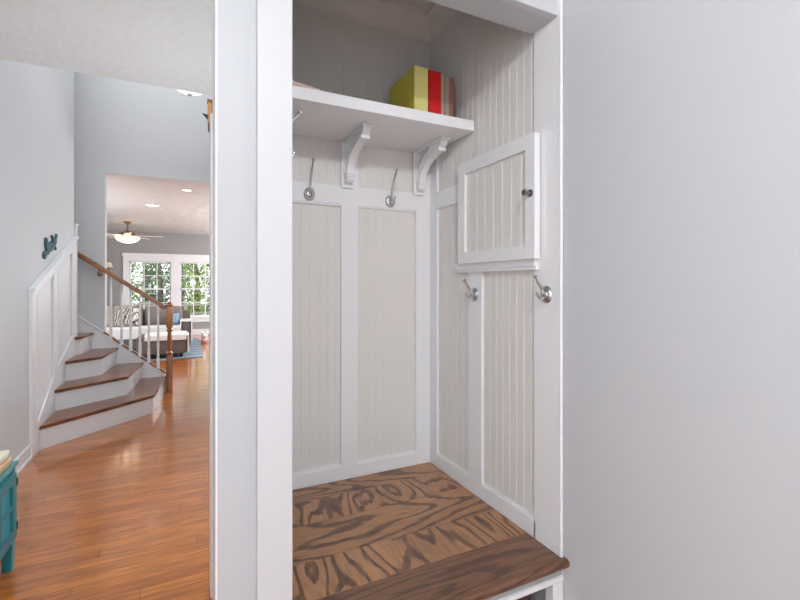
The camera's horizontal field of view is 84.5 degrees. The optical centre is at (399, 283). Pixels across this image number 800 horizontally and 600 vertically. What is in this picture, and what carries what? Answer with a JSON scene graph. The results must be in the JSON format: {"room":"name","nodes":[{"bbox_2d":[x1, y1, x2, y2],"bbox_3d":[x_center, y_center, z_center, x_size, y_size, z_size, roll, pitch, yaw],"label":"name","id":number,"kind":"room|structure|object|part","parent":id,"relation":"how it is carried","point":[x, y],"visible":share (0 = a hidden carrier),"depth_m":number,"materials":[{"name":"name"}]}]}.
{"room":"mudroom","nodes":[
{"label":"mudroom","id":0,"kind":"room"},
{"bbox_2d":[0,59,73,460],"bbox_3d":[-1.712,-1.270,0.817,0.140,5.300,8.970,0,0,-26],"label":"wall","id":1,"kind":"structure","parent":0,"point":[37,102],"depth_m":3.38,"materials":[{"name":"grey paint"}]},
{"bbox_2d":[13,444,32,475],"bbox_3d":[-1.294,1.323,0.148,0.024,0.115,7.400,0,0,-26],"label":"baseboard","id":2,"kind":"structure","parent":1,"relation":"attached to","point":[24,457],"depth_m":3.31,"materials":[{"name":"white wood"}]},
{"bbox_2d":[42,234,57,258],"bbox_3d":[-3.172,-0.346,3.990,0.026,0.261,0.444,0,0,-26],"label":"wall sign","id":3,"kind":"object","parent":1,"relation":"attached to","point":[50,246],"visible":1,"depth_m":3.93,"materials":[{"name":"teal metal"}]},
{"bbox_2d":[28,236,78,456],"bbox_3d":[-3.248,0.424,4.178,0.044,1.912,1.587,0,0,-26],"label":"trim","id":4,"kind":"structure","parent":1,"relation":"attached to","point":[52,296],"depth_m":3.99,"materials":[{"name":"white wood"}]},
{"bbox_2d":[74,223,77,336],"bbox_3d":[-3.674,0.055,4.859,0.195,1.450,0.045,0,0,-26],"label":"trim","id":5,"kind":"structure","parent":1,"relation":"attached to","point":[75,225],"depth_m":4.88,"materials":[{"name":"white wood"}]},
{"bbox_2d":[0,334,212,599],"bbox_3d":[-1.987,1.440,4.872,7.300,0.120,16.500,0,0,-26],"label":"floor","id":6,"kind":"structure","parent":0,"point":[121,511],"depth_m":2.68,"materials":[{"name":"brown wood"}]},
{"bbox_2d":[0,460,17,572],"bbox_3d":[-1.841,1.124,1.703,0.363,0.512,0.876,0,0,-26],"label":"bench","id":7,"kind":"object","parent":6,"relation":"on","point":[8,478],"visible":1,"depth_m":2.07,"materials":[{"name":"paint"}]},
{"bbox_2d":[0,457,11,474],"bbox_3d":[-1.917,0.850,1.866,0.310,0.036,0.435,0,0,-26],"label":"folded cloth","id":8,"kind":"object","parent":7,"relation":"on","point":[8,461],"visible":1,"depth_m":2.05,"materials":[{"name":"beige fabric"}]},
{"bbox_2d":[0,450,8,464],"bbox_3d":[-1.919,0.812,1.860,0.302,0.036,0.427,0,0,-26],"label":"folded cloth","id":9,"kind":"object","parent":8,"relation":"on","point":[4,454],"visible":1,"depth_m":2.06,"materials":[{"name":"beige fabric"}]},
{"bbox_3d":[-1.778,1.060,1.946,0.004,0.220,0.282,0,0,-26],"label":"door panel","id":10,"kind":"part","parent":7,"relation":"part of","materials":[{"name":"teal paint"}]},
{"bbox_3d":[-1.893,1.310,2.123,0.045,0.140,0.045,0,0,-26],"label":"leg","id":11,"kind":"part","parent":7,"relation":"part of","materials":[{"name":"teal paint"}]},
{"bbox_2d":[39,315,166,448],"bbox_3d":[-3.792,0.302,4.274,2.650,2.157,1.853,0,0,-26],"label":"staircase","id":12,"kind":"structure","parent":6,"relation":"on","point":[106,385],"depth_m":4.55,"materials":[{"name":"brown wood"}]},
{"bbox_2d":[77,251,172,392],"bbox_3d":[-3.895,0.085,5.192,2.176,2.591,0.126,0,0,-26],"label":"stair railing","id":13,"kind":"object","parent":12,"relation":"attached to","point":[169,307],"visible":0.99,"depth_m":5.50,"materials":[{"name":"brown wood"}]},
{"bbox_3d":[-3.913,-0.440,5.151,2.109,1.542,0.068,0,0,-26],"label":"handrail","id":14,"kind":"part","parent":13,"relation":"part of","materials":[{"name":"brown wood"}]},
{"bbox_3d":[-3.313,0.861,5.511,0.676,0.569,0.064,0,0,-26],"label":"rail","id":15,"kind":"part","parent":13,"relation":"part of","materials":[{"name":"white paint"}]},
{"bbox_3d":[-2.953,0.802,5.636,0.092,1.156,0.092,0,0,-26],"label":"newel post","id":16,"kind":"part","parent":13,"relation":"part of","materials":[{"name":"brown wood"}]},
{"bbox_2d":[132,338,202,360],"bbox_3d":[-5.691,1.373,9.046,2.900,0.011,3.150,0,0,-26],"label":"area rug","id":17,"kind":"object","parent":6,"relation":"on","point":[195,351],"visible":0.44,"depth_m":8.54,"materials":[{"name":"blue fabric"}]},
{"bbox_2d":[108,306,190,348],"bbox_3d":[-5.703,0.924,8.967,2.610,0.888,0.920,0,0,-26],"label":"sofa","id":18,"kind":"object","parent":17,"relation":"on","point":[183,314],"visible":0.25,"depth_m":9.27,"materials":[{"name":"beige fabric"}]},
{"bbox_2d":[107,306,109,326],"bbox_3d":[-5.915,0.645,8.797,0.420,0.407,0.198,0,0,-26],"label":"throw pillow","id":19,"kind":"object","parent":18,"relation":"on","point":[108,307],"visible":0.16,"depth_m":8.77,"materials":[{"name":"beige fabric"}]},
{"bbox_2d":[108,307,143,326],"bbox_3d":[-5.739,0.685,9.144,0.720,0.410,0.230,0,0,-26],"label":"cushion","id":20,"kind":"object","parent":18,"relation":"on","point":[142,309],"depth_m":9.20,"materials":[{"name":"multicoloured fabric"}]},
{"bbox_2d":[107,318,191,340],"bbox_3d":[-5.166,0.968,9.029,1.630,0.425,0.640,0,0,-26],"label":"throw blanket","id":21,"kind":"object","parent":18,"relation":"on","point":[176,327],"visible":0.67,"depth_m":8.72,"materials":[{"name":"white fabric"}]},
{"bbox_2d":[112,305,138,326],"bbox_3d":[-5.538,0.645,8.892,0.460,0.420,0.214,0,0,-35],"label":"throw pillow","id":22,"kind":"object","parent":21,"relation":"on","point":[135,308],"visible":0.83,"depth_m":8.83,"materials":[{"name":"beige fabric"}]},
{"bbox_2d":[173,313,178,323],"bbox_3d":[-4.819,0.740,9.332,0.240,0.229,0.176,0,0,-26],"label":"throw pillow","id":23,"kind":"object","parent":21,"relation":"on","point":[175,315],"visible":0.52,"depth_m":9.30,"materials":[{"name":"blue fabric"}]},
{"bbox_2d":[144,306,181,324],"bbox_3d":[-5.083,0.685,9.464,0.720,0.410,0.230,0,0,-26],"label":"cushion","id":24,"kind":"object","parent":18,"relation":"on","point":[153,309],"depth_m":9.33,"materials":[{"name":"grey fabric"}]},
{"bbox_3d":[-5.866,0.830,9.289,2.600,0.500,0.200,0,0,-26],"label":"backrest","id":25,"kind":"part","parent":18,"relation":"part of","materials":[{"name":"beige fabric"}]},
{"bbox_3d":[-4.596,0.905,9.469,0.180,0.250,0.850,0,0,-26],"label":"armrest","id":26,"kind":"part","parent":18,"relation":"part of","materials":[{"name":"beige fabric"}]},
{"bbox_2d":[136,334,186,358],"bbox_3d":[-4.493,1.164,8.334,0.830,0.408,0.680,0,0,-26],"label":"ottoman","id":27,"kind":"object","parent":17,"relation":"on","point":[178,346],"visible":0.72,"depth_m":8.04,"materials":[{"name":"grey fabric"}]},
{"bbox_2d":[144,331,189,350],"bbox_3d":[-4.395,1.093,8.337,0.730,0.335,0.660,0,0,-26],"label":"folded blanket","id":28,"kind":"object","parent":27,"relation":"on","point":[176,335],"visible":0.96,"depth_m":8.13,"materials":[{"name":"white fabric"}]},
{"bbox_2d":[200,332,207,342],"bbox_3d":[-4.592,1.248,10.327,0.170,0.265,0.180,0,0,-26],"label":"stuffed toy","id":29,"kind":"object","parent":6,"relation":"on","point":[204,339],"visible":1,"depth_m":10.27,"materials":[{"name":"pink fabric"}]},
{"bbox_2d":[292,462,569,599],"bbox_3d":[-0.086,1.150,1.651,1.004,0.460,0.908,0,0,-26],"label":"storage bench","id":30,"kind":"object","parent":6,"relation":"on","point":[415,532],"visible":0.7,"depth_m":1.54,"materials":[{"name":"brown wood"}]},
{"bbox_3d":[0.135,1.177,1.294,0.895,0.405,0.051,0,0,-26],"label":"frame","id":31,"kind":"part","parent":30,"relation":"part of","materials":[{"name":"white wood"}]},
{"bbox_3d":[-0.062,1.164,1.697,0.895,0.432,0.835,0,0,-26],"label":"panel","id":32,"kind":"part","parent":30,"relation":"part of","materials":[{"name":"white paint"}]},
{"bbox_2d":[517,594,529,599],"bbox_3d":[-0.039,1.210,1.659,0.725,0.340,0.783,0,0,-26],"label":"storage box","id":33,"kind":"object","parent":6,"relation":"on","point":[527,597],"visible":0.02,"depth_m":1.49,"materials":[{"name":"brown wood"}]},
{"bbox_2d":[74,72,212,335],"bbox_3d":[-3.737,-1.270,5.381,4.400,5.300,0.150,0,0,-26],"label":"wall","id":34,"kind":"structure","parent":0,"point":[122,128],"depth_m":5.42,"materials":[{"name":"grey paint"}]},
{"bbox_2d":[107,175,209,234],"bbox_3d":[-4.080,-1.460,9.164,7.300,0.200,6.949,0,0,-26],"label":"ceiling","id":35,"kind":"structure","parent":0,"point":[179,211],"depth_m":7.62,"materials":[{"name":"white paint"}]},
{"bbox_2d":[107,221,163,242],"bbox_3d":[-5.894,-1.122,9.547,1.355,0.474,1.332,0,0,-26],"label":"ceiling fan","id":36,"kind":"object","parent":35,"relation":"hanging from","point":[127,236],"visible":0.98,"depth_m":9.47,"materials":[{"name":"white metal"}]},
{"bbox_3d":[-5.925,-0.952,9.571,0.470,0.134,0.470,0,0,-26],"label":"lamp shade","id":37,"kind":"part","parent":36,"relation":"part of","materials":[{"name":"white glass"}]},
{"bbox_3d":[-5.925,-1.087,9.571,0.300,0.135,0.300,0,0,-26],"label":"motor","id":38,"kind":"part","parent":36,"relation":"part of","materials":[{"name":"brown metal"}]},
{"bbox_2d":[145,204,159,206],"bbox_3d":[-4.259,-1.353,7.569,0.235,0.011,0.235,0,0,-26],"label":"recessed light","id":39,"kind":"object","parent":35,"relation":"in","point":[151,205],"visible":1,"depth_m":7.57,"materials":[{"name":"white plastic"}]},
{"bbox_2d":[107,230,209,328],"bbox_3d":[-5.549,0.010,12.175,7.100,2.740,0.150,0,0,-26],"label":"wall","id":40,"kind":"structure","parent":0,"point":[171,243],"depth_m":11.61,"materials":[{"name":"grey paint"}]},
{"bbox_2d":[107,262,112,270],"bbox_3d":[-7.368,-0.425,11.092,0.230,0.250,0.230,0,0,-26],"label":"wall lamp","id":41,"kind":"object","parent":40,"relation":"attached to","point":[109,264],"visible":0.6,"depth_m":11.08,"materials":[{"name":"beige fabric"}]},
{"bbox_2d":[122,253,175,307],"bbox_3d":[-6.601,0.120,11.595,1.222,1.840,0.150,0,0,-26],"label":"window","id":42,"kind":"structure","parent":40,"relation":"in","point":[128,258],"depth_m":11.57,"materials":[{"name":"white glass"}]},
{"bbox_3d":[-6.591,0.500,11.622,0.964,0.770,0.030,0,0,-26],"label":"sash","id":43,"kind":"part","parent":42,"relation":"part of","materials":[{"name":"white wood"}]},
{"bbox_3d":[-6.608,-0.220,11.658,0.964,0.750,0.030,0,0,-26],"label":"sash","id":44,"kind":"part","parent":42,"relation":"part of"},
{"bbox_2d":[175,254,209,321],"bbox_3d":[-5.504,0.120,12.130,1.219,1.840,0.150,0,0,-26],"label":"window","id":45,"kind":"structure","parent":40,"relation":"in","point":[180,258],"depth_m":12.02,"materials":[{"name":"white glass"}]},
{"bbox_3d":[-5.532,0.500,12.139,0.961,0.770,0.030,0,0,-26],"label":"sash","id":46,"kind":"part","parent":45,"relation":"part of","materials":[{"name":"white wood"}]},
{"bbox_3d":[-5.549,-0.220,12.175,0.961,0.750,0.030,0,0,-26],"label":"sash","id":47,"kind":"part","parent":45,"relation":"part of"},
{"bbox_2d":[192,329,209,334],"bbox_3d":[-5.511,1.310,12.098,7.100,0.140,0.020,0,0,-26],"label":"baseboard","id":48,"kind":"structure","parent":40,"relation":"attached to","point":[194,331],"depth_m":12.09,"materials":[{"name":"white wood"}]},
{"bbox_2d":[0,0,431,95],"bbox_3d":[0.238,-1.510,0.367,3.250,0.300,6.450,0,0,-26],"label":"ceiling","id":49,"kind":"structure","parent":0,"point":[161,43],"depth_m":2.42,"materials":[{"name":"white paint"}]},
{"bbox_2d":[217,0,255,599],"bbox_3d":[-0.564,0.010,1.509,0.173,2.740,0.945,0,0,-26],"label":"wall","id":50,"kind":"structure","parent":0,"point":[236,19],"depth_m":1.06,"materials":[{"name":"white paint"}]},
{"bbox_2d":[210,113,212,597],"bbox_3d":[-0.842,0.315,1.976,0.020,2.130,0.090,0,0,-26],"label":"trim","id":51,"kind":"structure","parent":50,"relation":"attached to","point":[211,114],"depth_m":1.93,"materials":[{"name":"white wood"}]},
{"bbox_2d":[213,0,216,599],"bbox_3d":[-0.463,0.010,1.101,0.004,2.740,0.124,0,0,-26],"label":"trim","id":52,"kind":"structure","parent":50,"relation":"attached to","point":[214,1],"depth_m":1.06,"materials":[{"name":"white wood"}]},
{"bbox_2d":[292,111,302,158],"bbox_3d":[-0.338,-0.446,1.339,0.085,0.173,0.052,0,0,-26],"label":"coat hook","id":53,"kind":"object","parent":50,"relation":"attached to","point":[300,113],"visible":0.2,"depth_m":1.34,"materials":[{"name":"silver metal"}]},
{"bbox_2d":[292,6,429,489],"bbox_3d":[-0.280,0.010,2.136,0.970,2.740,0.107,0,0,-26],"label":"wall","id":54,"kind":"structure","parent":0,"point":[330,54],"depth_m":2.11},
{"bbox_2d":[304,158,315,200],"bbox_3d":[-0.394,-0.465,1.959,0.052,0.173,0.085,0,0,-26],"label":"coat hook","id":55,"kind":"object","parent":54,"relation":"attached to","point":[309,194],"visible":1,"depth_m":1.98,"materials":[{"name":"silver metal"}]},
{"bbox_2d":[292,142,429,489],"bbox_3d":[-0.252,0.125,2.087,0.895,1.590,0.020,0,0,-26],"label":"trim","id":56,"kind":"structure","parent":54,"relation":"attached to","point":[349,201],"depth_m":2.09,"materials":[{"name":"white wood"}]},
{"bbox_2d":[292,85,473,195],"bbox_3d":[-0.165,-0.583,1.910,0.895,0.265,0.398,0,0,-26],"label":"wall shelf","id":57,"kind":"object","parent":54,"relation":"attached to","point":[353,122],"visible":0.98,"depth_m":1.88,"materials":[{"name":"white wood"}]},
{"bbox_2d":[292,81,321,90],"bbox_3d":[-0.424,-0.733,1.708,0.235,0.034,0.218,0,0,-26],"label":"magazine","id":58,"kind":"object","parent":57,"relation":"on","point":[294,83],"visible":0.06,"depth_m":1.62,"materials":[{"name":"beige paper"}]},
{"bbox_2d":[389,65,427,111],"bbox_3d":[0.035,-0.830,2.032,0.067,0.230,0.262,0,0,-26],"label":"book","id":59,"kind":"object","parent":57,"relation":"on","point":[411,90],"visible":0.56,"depth_m":1.93,"materials":[{"name":"paper"}]},
{"bbox_2d":[428,70,440,113],"bbox_3d":[0.104,-0.828,2.048,0.061,0.226,0.230,0,0,-26],"label":"book","id":60,"kind":"object","parent":57,"relation":"on","point":[434,78],"visible":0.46,"depth_m":1.94,"materials":[{"name":"paper"}]},
{"bbox_2d":[441,74,443,114],"bbox_3d":[0.146,-0.826,2.060,0.017,0.222,0.206,0,0,-26],"label":"book","id":61,"kind":"object","parent":57,"relation":"on","point":[442,75],"visible":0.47,"depth_m":1.97,"materials":[{"name":"paper"}]},
{"bbox_2d":[444,76,448,115],"bbox_3d":[0.166,-0.824,2.068,0.021,0.218,0.208,0,0,-26],"label":"book","id":62,"kind":"object","parent":57,"relation":"on","point":[446,78],"visible":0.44,"depth_m":1.98,"materials":[{"name":"paper"}]},
{"bbox_2d":[449,78,452,116],"bbox_3d":[0.187,-0.823,2.080,0.024,0.216,0.204,0,0,-26],"label":"book","id":63,"kind":"object","parent":57,"relation":"on","point":[450,79],"visible":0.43,"depth_m":1.99,"materials":[{"name":"paper"}]},
{"bbox_2d":[385,169,397,207],"bbox_3d":[-0.031,-0.465,2.136,0.052,0.173,0.085,0,0,-26],"label":"coat hook","id":64,"kind":"object","parent":54,"relation":"attached to","point":[390,201],"visible":1,"depth_m":2.15,"materials":[{"name":"silver metal"}]},
{"bbox_2d":[427,0,552,33],"bbox_3d":[0.101,-1.135,1.363,0.895,0.450,0.100,0,0,-26],"label":"wall niche header","id":65,"kind":"structure","parent":0,"point":[496,11],"depth_m":1.48,"materials":[{"name":"white paint"}]},
{"bbox_2d":[256,0,291,599],"bbox_3d":[-0.313,0.230,1.094,0.085,2.300,0.029,0,0,-26],"label":"trim","id":66,"kind":"structure","parent":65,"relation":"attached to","point":[273,17],"depth_m":1.08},
{"bbox_2d":[499,0,557,18],"bbox_3d":[0.087,-0.980,1.276,0.996,0.140,0.048,0,0,-26],"label":"trim","id":67,"kind":"structure","parent":65,"relation":"attached to","point":[546,8],"depth_m":1.46,"materials":[{"name":"white wood"}]},
{"bbox_2d":[430,0,799,599],"bbox_3d":[1.320,0.010,0.082,0.155,2.740,4.990,0,0,-26],"label":"wall","id":68,"kind":"structure","parent":0,"point":[681,118],"depth_m":1.20,"materials":[{"name":"white paint"}]},
{"bbox_2d":[292,0,461,43],"bbox_3d":[-0.081,-1.305,1.752,0.909,0.110,0.759,0,0,-26],"label":"trim","id":69,"kind":"structure","parent":68,"relation":"attached to","point":[390,16],"depth_m":2.13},
{"bbox_2d":[462,279,477,300],"bbox_3d":[0.298,0.026,1.909,0.062,0.098,0.054,0,0,-26],"label":"coat hook","id":70,"kind":"object","parent":68,"relation":"attached to","point":[473,292],"visible":1,"depth_m":1.91,"materials":[{"name":"silver metal"}]},
{"bbox_2d":[430,156,534,537],"bbox_3d":[0.330,0.125,1.936,0.020,1.590,0.761,0,0,-26],"label":"trim","id":71,"kind":"structure","parent":68,"relation":"attached to","point":[472,480],"depth_m":1.96,"materials":[{"name":"white wood"}]},
{"bbox_2d":[455,132,539,272],"bbox_3d":[0.362,-0.301,1.788,0.080,0.498,0.528,0,0,-26],"label":"upper cabinet","id":72,"kind":"object","parent":68,"relation":"attached to","point":[499,188],"visible":1,"depth_m":1.72,"materials":[{"name":"white wood"}]},
{"bbox_3d":[0.383,-0.312,1.773,0.012,0.345,0.383,0,0,-26],"label":"door panel","id":73,"kind":"part","parent":72,"relation":"part of","materials":[{"name":"white wood"}]},
{"bbox_3d":[0.448,-0.323,1.559,0.035,0.028,0.028,0,0,-26],"label":"knob","id":74,"kind":"part","parent":72,"relation":"part of","materials":[{"name":"silver metal"}]},
{"bbox_2d":[532,275,552,302],"bbox_3d":[0.485,0.018,1.525,0.062,0.098,0.054,0,0,-26],"label":"coat hook","id":75,"kind":"object","parent":68,"relation":"attached to","point":[546,292],"visible":1,"depth_m":1.52,"materials":[{"name":"silver metal"}]},
{"bbox_2d":[534,0,562,599],"bbox_3d":[0.520,0.010,1.540,0.018,2.740,0.132,0,0,-26],"label":"trim","id":76,"kind":"structure","parent":68,"relation":"attached to","point":[548,40],"depth_m":1.52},
{"bbox_3d":[-3.114,-3.995,3.989,4.500,0.150,3.300,0,0,-26],"label":"ceiling","id":77,"kind":"structure","parent":0,"visible":0},
{"bbox_2d":[176,89,200,95],"bbox_3d":[-2.393,-3.027,5.008,0.430,1.785,0.430,0,0,-26],"label":"pendant light","id":78,"kind":"object","parent":77,"relation":"hanging from","point":[181,91],"visible":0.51,"depth_m":5.00,"materials":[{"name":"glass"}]},
{"bbox_3d":[-1.143,-1.270,4.282,0.700,5.300,4.400,0,0,-26],"label":"wall","id":79,"kind":"structure","parent":0,"visible":0},
{"bbox_2d":[202,99,212,131],"bbox_3d":[-2.341,-2.061,5.389,0.147,0.378,0.094,0,0,-26],"label":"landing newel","id":80,"kind":"object","parent":79,"relation":"attached to","point":[209,101],"visible":0.55,"depth_m":5.36,"materials":[{"name":"brown wood"}]},
{"bbox_3d":[-2.317,-2.086,5.401,0.080,0.258,0.080,0,0,-26],"label":"post","id":81,"kind":"part","parent":80,"relation":"part of","materials":[{"name":"brown wood"}]},
{"label":"outside","id":82,"kind":"structure","parent":0,"visible":0},
{"bbox_3d":[-11.726,1.830,24.043,28.000,0.100,26.500,0,0,-26],"label":"ground","id":83,"kind":"structure","parent":82,"visible":0},
{"bbox_2d":[131,263,138,304],"bbox_3d":[-9.159,-0.087,14.444,1.009,3.743,1.016,0,0,-26],"label":"tree","id":84,"kind":"object","parent":83,"relation":"on","point":[132,265],"visible":0.03,"depth_m":14.60,"materials":[{"name":"green plant"}]},
{"bbox_2d":[131,263,157,304],"bbox_3d":[-9.355,-0.547,16.135,1.137,4.660,1.174,0,0,5],"label":"tree","id":85,"kind":"object","parent":83,"relation":"on","point":[139,284],"visible":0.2,"depth_m":16.00,"materials":[{"name":"green plant"}]},
{"bbox_2d":[142,263,169,304],"bbox_3d":[-8.159,-0.203,14.910,1.059,3.974,1.057,0,0,21],"label":"tree","id":86,"kind":"object","parent":83,"relation":"on","point":[160,280],"visible":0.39,"depth_m":14.86,"materials":[{"name":"green plant"}]},
{"bbox_2d":[141,303,209,313],"bbox_3d":[-6.663,1.180,13.662,4.480,1.200,0.080,0,0,-26],"label":"deck railing","id":87,"kind":"object","parent":83,"relation":"on","point":[185,305],"visible":0.05,"depth_m":13.70,"materials":[{"name":"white wood"}]},
{"bbox_2d":[165,265,194,309],"bbox_3d":[-8.310,-0.395,16.636,1.152,4.358,1.158,0,0,-26],"label":"tree","id":88,"kind":"object","parent":83,"relation":"on","point":[182,271],"visible":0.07,"depth_m":16.59,"materials":[{"name":"green plant"}]},
{"bbox_2d":[181,263,209,314],"bbox_3d":[-7.144,-0.137,15.447,1.058,3.841,1.136,0,0,-26],"label":"tree","id":89,"kind":"object","parent":83,"relation":"on","point":[198,274],"visible":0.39,"depth_m":15.34,"materials":[{"name":"green plant"}]},
{"bbox_2d":[203,264,209,314],"bbox_3d":[-7.212,-0.597,17.183,1.186,4.760,1.177,0,0,15],"label":"tree","id":90,"kind":"object","parent":83,"relation":"on","point":[208,293],"visible":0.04,"depth_m":17.00,"materials":[{"name":"green plant"}]}
]}

